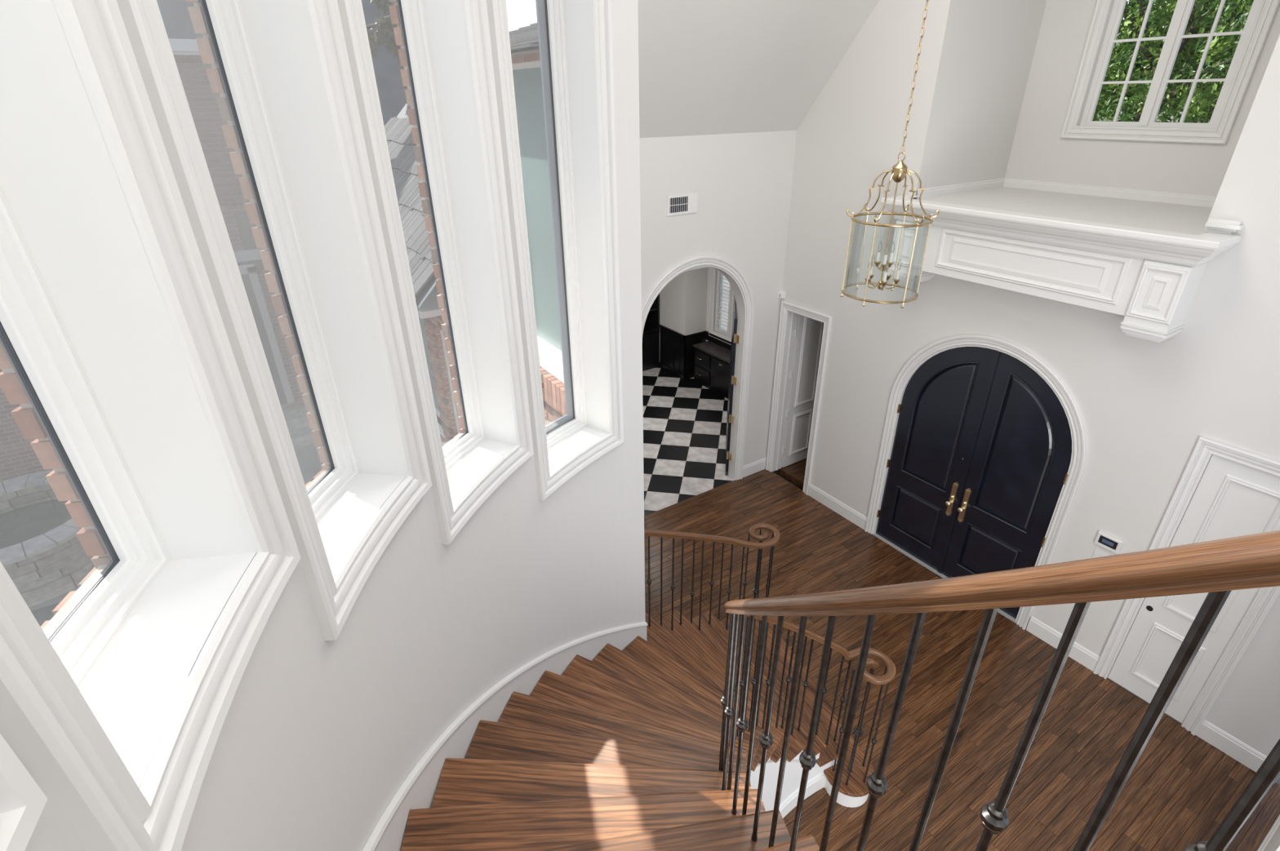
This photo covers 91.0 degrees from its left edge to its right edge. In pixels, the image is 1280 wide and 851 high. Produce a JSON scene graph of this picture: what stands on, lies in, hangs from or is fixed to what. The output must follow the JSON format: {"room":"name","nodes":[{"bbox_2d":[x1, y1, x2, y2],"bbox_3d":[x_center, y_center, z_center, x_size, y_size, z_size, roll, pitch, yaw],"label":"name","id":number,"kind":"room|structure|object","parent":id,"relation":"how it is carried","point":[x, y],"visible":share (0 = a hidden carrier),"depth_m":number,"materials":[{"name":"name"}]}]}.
{"room":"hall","nodes":[
{"label":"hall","id":0,"kind":"room"},
{"bbox_2d":[24,0,645,850],"bbox_3d":[0.636,0.936,0.995,2.922,7.200,6.590,-17,32,-29],"label":"wall","id":1,"kind":"structure","parent":0,"point":[317,738],"depth_m":2.46,"materials":[{"name":"white paint"}]},
{"bbox_2d":[0,733,47,850],"bbox_3d":[-0.626,-0.508,-0.258,0.335,2.499,0.779,-14,30,-24],"label":"window","id":2,"kind":"structure","parent":1,"relation":"in","point":[23,802],"depth_m":0.64,"materials":[{"name":"white paint"}]},
{"bbox_2d":[0,0,301,850],"bbox_3d":[-0.942,-0.730,0.517,0.379,2.813,0.779,-7,28,-11],"label":"window","id":3,"kind":"structure","parent":1,"relation":"in","point":[117,357],"depth_m":1.11,"materials":[{"name":"white paint"}]},
{"bbox_2d":[116,0,431,640],"bbox_3d":[-1.016,-0.982,1.345,0.379,3.127,0.779,1,27,3],"label":"window","id":4,"kind":"structure","parent":1,"relation":"in","point":[281,73],"depth_m":1.80,"materials":[{"name":"white paint"}]},
{"bbox_2d":[337,0,533,545],"bbox_3d":[-0.862,-1.232,2.162,0.379,3.442,0.779,8,29,16],"label":"window","id":5,"kind":"structure","parent":1,"relation":"in","point":[445,54],"depth_m":2.56,"materials":[{"name":"white paint"}]},
{"bbox_2d":[486,0,623,501],"bbox_3d":[-0.491,-1.452,2.917,0.379,3.756,0.779,16,32,29],"label":"window","id":6,"kind":"structure","parent":1,"relation":"in","point":[575,46],"depth_m":3.24,"materials":[{"name":"white paint"}]},
{"bbox_2d":[658,266,731,365],"bbox_3d":[-0.640,-1.482,10.128,5.650,3.100,5.300,-17,32,-29],"label":"wall","id":7,"kind":"structure","parent":0,"point":[685,300],"depth_m":11.85,"materials":[{"name":"white paint"}]},
{"bbox_2d":[659,324,731,380],"bbox_3d":[1.698,-0.922,11.370,0.534,0.900,3.970,-17,32,-29],"label":"wainscot","id":8,"kind":"structure","parent":7,"relation":"attached to","point":[677,349],"depth_m":12.26,"materials":[{"name":"black paint"}]},
{"bbox_2d":[708,266,733,345],"bbox_3d":[1.669,-2.305,11.322,0.166,1.710,1.090,-17,32,-29],"label":"window","id":9,"kind":"structure","parent":7,"relation":"in","point":[728,332],"depth_m":11.62,"materials":[{"name":"white paint"}]},
{"bbox_2d":[714,270,732,336],"bbox_3d":[1.533,-2.381,11.472,0.030,1.460,0.410,-17,32,-29],"label":"shutter","id":10,"kind":"object","parent":9,"relation":"attached to","point":[719,274],"depth_m":11.57,"materials":[{"name":"white paint"}]},
{"bbox_2d":[729,289,733,337],"bbox_3d":[1.769,-2.218,11.151,0.030,1.460,0.410,-17,32,-29],"label":"shutter","id":11,"kind":"object","parent":9,"relation":"attached to","point":[731,293],"depth_m":11.38,"materials":[{"name":"white paint"}]},
{"bbox_2d":[687,266,707,271],"bbox_3d":[-0.677,-2.913,9.413,5.650,0.100,5.240,-17,32,-29],"label":"ceiling","id":12,"kind":"structure","parent":0,"point":[697,268],"depth_m":7.43,"materials":[{"name":"white paint"}]},
{"bbox_2d":[639,130,796,466],"bbox_3d":[0.769,-1.103,7.776,2.450,4.560,0.160,-17,32,-29],"label":"wall","id":13,"kind":"structure","parent":0,"point":[742,182],"depth_m":7.15,"materials":[{"name":"white paint"}]},
{"bbox_2d":[666,192,697,216],"bbox_3d":[0.455,-2.384,6.778,0.400,0.202,0.012,-17,32,-29],"label":"air vent","id":14,"kind":"object","parent":13,"relation":"in","point":[680,204],"visible":1,"depth_m":6.77,"materials":[{"name":"white metal"}]},
{"bbox_2d":[641,255,754,480],"bbox_3d":[0.653,-0.491,7.978,1.800,3.292,0.196,-17,32,-29],"label":"trim","id":15,"kind":"structure","parent":13,"relation":"attached to","point":[742,291],"depth_m":8.04,"materials":[{"name":"white paint"}]},
{"bbox_2d":[724,294,740,475],"bbox_3d":[1.287,-0.807,8.763,0.082,3.088,0.825,1,28,4],"label":"door","id":16,"kind":"structure","parent":13,"relation":"in","point":[735,338],"depth_m":8.64,"materials":[{"name":"black paint"}]},
{"bbox_2d":[742,457,766,478],"bbox_3d":[1.666,0.616,9.188,0.489,0.185,0.019,-17,32,-29],"label":"baseboard","id":17,"kind":"structure","parent":13,"relation":"attached to","point":[759,465],"depth_m":9.18,"materials":[{"name":"white paint"}]},
{"bbox_2d":[637,0,879,137],"bbox_3d":[0.780,-3.761,4.987,3.721,2.750,2.232,-17,32,-29],"label":"ceiling","id":18,"kind":"structure","parent":0,"point":[706,67],"depth_m":5.96,"materials":[{"name":"white paint"}]},
{"bbox_2d":[777,458,806,488],"bbox_3d":[3.114,0.671,9.352,1.740,0.099,1.200,-17,32,-29],"label":"floor","id":19,"kind":"structure","parent":0,"point":[794,473],"depth_m":9.27,"materials":[{"name":"brown wood"}]},
{"bbox_2d":[642,365,1279,850],"bbox_3d":[0.777,1.906,7.061,7.900,0.120,14.000,-17,32,-29],"label":"floor","id":20,"kind":"structure","parent":0,"point":[1181,788],"depth_m":5.74,"materials":[{"name":"brown wood"}]},
{"bbox_2d":[361,609,875,850],"bbox_3d":[0.396,1.518,3.060,2.358,4.269,5.880,5,28,10],"label":"curved staircase","id":21,"kind":"structure","parent":20,"relation":"on","point":[609,740],"depth_m":2.92,"materials":[{"name":"brown wood"}]},
{"bbox_2d":[644,524,780,631],"bbox_3d":[0.532,1.338,5.497,1.746,1.935,0.316,-17,32,-29],"label":"stair railing","id":22,"kind":"object","parent":21,"relation":"on","point":[771,544],"visible":0.84,"depth_m":5.53,"materials":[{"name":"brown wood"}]},
{"bbox_2d":[718,530,1279,850],"bbox_3d":[0.928,1.113,2.446,1.234,5.138,3.466,3,28,8],"label":"stair railing","id":23,"kind":"object","parent":21,"relation":"on","point":[1219,567],"visible":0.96,"depth_m":0.95,"materials":[{"name":"brown wood"}]},
{"bbox_2d":[642,293,659,371],"bbox_3d":[-1.389,-2.141,11.428,3.990,3.090,0.480,-17,32,-29],"label":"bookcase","id":24,"kind":"object","parent":20,"relation":"on","point":[651,336],"visible":0.16,"depth_m":12.58,"materials":[{"name":"black paint"}]},
{"bbox_2d":[643,322,659,333],"bbox_3d":[-1.389,-1.490,11.747,3.955,0.040,0.460,-17,32,-29],"label":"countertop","id":25,"kind":"structure","parent":24,"relation":"on","point":[648,328],"depth_m":12.50,"materials":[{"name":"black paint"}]},
{"bbox_2d":[693,341,730,398],"bbox_3d":[1.958,-0.698,11.112,0.417,0.735,2.930,-17,32,-29],"label":"cabinet","id":26,"kind":"object","parent":20,"relation":"on","point":[712,361],"visible":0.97,"depth_m":11.70,"materials":[{"name":"black paint"}]},
{"bbox_2d":[766,0,1279,756],"bbox_3d":[3.437,-1.510,5.623,0.160,7.200,5.960,-17,32,-29],"label":"wall","id":27,"kind":"structure","parent":0,"point":[1144,406],"depth_m":5.64,"materials":[{"name":"white paint"}]},
{"bbox_2d":[777,290,786,297],"bbox_3d":[1.822,-1.680,8.098,0.074,0.100,0.069,-17,32,-29],"label":"sensor","id":28,"kind":"object","parent":27,"relation":"attached to","point":[781,294],"visible":1,"depth_m":8.09,"materials":[{"name":"white plastic"}]},
{"bbox_2d":[808,484,866,529],"bbox_3d":[2.594,1.061,8.307,0.019,0.185,0.965,-17,32,-29],"label":"baseboard","id":29,"kind":"structure","parent":27,"relation":"attached to","point":[845,511],"depth_m":8.28,"materials":[{"name":"white paint"}]},
{"bbox_2d":[864,334,1086,630],"bbox_3d":[3.442,0.436,6.598,0.193,2.848,2.020,-17,32,-29],"label":"door","id":30,"kind":"structure","parent":27,"relation":"in","point":[980,466],"depth_m":6.47,"materials":[{"name":"black paint"}]},
{"bbox_2d":[880,194,1244,342],"bbox_3d":[3.254,-1.462,5.386,0.397,0.862,2.670,-17,32,-29],"label":"entablature","id":31,"kind":"object","parent":27,"relation":"attached to","point":[1152,278],"visible":0.84,"depth_m":4.96,"materials":[{"name":"white paint"}]},
{"bbox_2d":[1026,616,1099,671],"bbox_3d":[4.147,2.139,6.188,0.019,0.185,0.639,-17,32,-29],"label":"baseboard","id":32,"kind":"structure","parent":27,"relation":"attached to","point":[1043,632],"depth_m":6.20,"materials":[{"name":"white paint"}]},
{"bbox_2d":[916,0,1279,235],"bbox_3d":[4.006,-3.365,5.056,1.975,3.400,2.640,-17,32,-29],"label":"wall niche","id":33,"kind":"object","parent":27,"relation":"in","point":[1014,65],"visible":0.7,"depth_m":6.15,"materials":[{"name":"white paint"}]},
{"bbox_2d":[918,186,1212,235],"bbox_3d":[3.943,-1.953,5.729,1.775,0.075,2.640,-17,32,-29],"label":"shelf","id":34,"kind":"object","parent":33,"relation":"attached to","point":[1163,215],"depth_m":5.73,"materials":[{"name":"white paint"}]},
{"bbox_2d":[1060,0,1279,144],"bbox_3d":[4.693,-3.478,5.525,0.156,1.777,1.354,-17,32,-29],"label":"window","id":35,"kind":"structure","parent":33,"relation":"attached to","point":[1262,13],"depth_m":5.68,"materials":[{"name":"white paint"}]},
{"bbox_2d":[1091,547,1111,558],"bbox_3d":[4.158,1.189,5.658,0.010,0.120,0.150,-17,32,-29],"label":"light switch","id":36,"kind":"object","parent":27,"relation":"attached to","point":[1097,553],"visible":0.39,"depth_m":5.67,"materials":[{"name":"white plastic"}]},
{"bbox_2d":[1093,530,1124,555],"bbox_3d":[4.146,1.037,5.571,0.034,0.132,0.194,-17,32,-29],"label":"alarm keypad","id":37,"kind":"object","parent":27,"relation":"attached to","point":[1103,540],"visible":1,"depth_m":5.56,"materials":[{"name":"white plastic"}]},
{"bbox_2d":[1093,436,1279,735],"bbox_3d":[4.541,1.362,5.114,0.088,2.545,0.804,-17,32,-29],"label":"door","id":38,"kind":"structure","parent":27,"relation":"in","point":[1237,493],"depth_m":5.06,"materials":[{"name":"white paint"}]},
{"bbox_2d":[1195,720,1279,783],"bbox_3d":[4.904,2.665,5.156,0.019,0.185,0.521,-17,32,-29],"label":"baseboard","id":39,"kind":"structure","parent":27,"relation":"attached to","point":[1219,739],"depth_m":5.18,"materials":[{"name":"white paint"}]},
{"bbox_2d":[1256,814,1279,850],"bbox_3d":[4.294,1.893,3.715,1.380,2.900,0.169,-17,32,-29],"label":"wall","id":40,"kind":"structure","parent":0,"point":[1271,842],"depth_m":4.42,"materials":[{"name":"white paint"}]},
{"bbox_3d":[2.790,-3.222,0.966,8.900,0.150,7.800,-17,32,-29],"label":"ceiling","id":41,"kind":"structure","parent":0,"visible":0},
{"bbox_2d":[840,0,940,308],"bbox_3d":[1.744,-2.558,3.828,0.595,3.639,0.601,-17,32,-29],"label":"hanging lantern","id":42,"kind":"object","parent":41,"relation":"hanging from","point":[858,228],"visible":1,"depth_m":4.41,"materials":[{"name":"gold metal"}]},
{"bbox_3d":[3.137,-0.585,8.730,1.840,2.700,1.400,-17,32,-29],"label":"wall","id":43,"kind":"structure","parent":0,"visible":0},
{"bbox_2d":[765,301,831,495],"bbox_3d":[2.410,-0.430,8.619,0.826,2.548,0.824,-17,32,-29],"label":"door","id":44,"kind":"structure","parent":43,"relation":"in","point":[803,334],"depth_m":8.68,"materials":[{"name":"white paint"}]},
{"label":"outside","id":45,"kind":"structure","parent":0,"visible":0},
{"bbox_2d":[8,275,1279,785],"bbox_3d":[-0.862,-0.914,13.271,80.000,0.200,70.000,-17,32,-29],"label":"ground","id":46,"kind":"structure","parent":45,"point":[308,457],"depth_m":10.20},
{"bbox_2d":[31,602,60,626],"bbox_3d":[-6.059,2.735,6.205,4.333,0.055,3.170,-17,32,-29],"label":"swimming pool","id":47,"kind":"object","parent":46,"relation":"in","point":[46,614],"visible":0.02,"depth_m":7.25,"materials":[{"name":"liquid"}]},
{"bbox_2d":[0,469,94,607],"bbox_3d":[-7.785,1.423,7.977,2.305,0.706,2.320,-17,32,-29],"label":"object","id":48,"kind":"object","parent":46,"relation":"on","point":[42,553],"visible":0.44,"depth_m":7.59,"materials":[{"name":"stone"}]},
{"bbox_2d":[0,0,404,486],"bbox_3d":[-9.226,-5.263,10.486,14.200,10.300,7.700,-17,32,-29],"label":"house","id":49,"kind":"structure","parent":46,"relation":"on","point":[18,458],"depth_m":9.66,"materials":[{"name":"brick"}]},
{"bbox_2d":[366,0,407,104],"bbox_3d":[-3.892,-3.671,11.020,1.212,6.861,1.127,-17,32,-29],"label":"magnolia tree","id":50,"kind":"object","parent":46,"relation":"on","point":[384,33],"visible":0.3,"depth_m":9.87,"materials":[{"name":"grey plant"}]},
{"bbox_2d":[384,103,461,446],"bbox_3d":[-2.962,-1.592,8.806,1.750,5.175,5.850,-17,32,-29],"label":"low wing","id":51,"kind":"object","parent":46,"relation":"on","point":[401,145],"visible":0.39,"depth_m":7.49},
{"bbox_2d":[509,22,566,426],"bbox_3d":[-0.425,-0.409,5.639,1.774,5.931,2.368,-17,32,-29],"label":"window bay","id":52,"kind":"object","parent":46,"relation":"on","point":[524,41],"visible":0.17,"depth_m":4.27,"materials":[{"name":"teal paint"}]},
{"bbox_2d":[1092,0,1253,123],"bbox_3d":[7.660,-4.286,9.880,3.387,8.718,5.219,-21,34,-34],"label":"tree","id":53,"kind":"object","parent":46,"relation":"on","point":[1150,59],"visible":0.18,"depth_m":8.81,"materials":[{"name":"green plant"}]},
{"bbox_2d":[1173,0,1251,110],"bbox_3d":[8.447,-2.809,7.294,3.332,8.458,3.896,2,28,6],"label":"tree","id":54,"kind":"object","parent":46,"relation":"on","point":[1243,2],"visible":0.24,"depth_m":8.15,"materials":[{"name":"green plant"}]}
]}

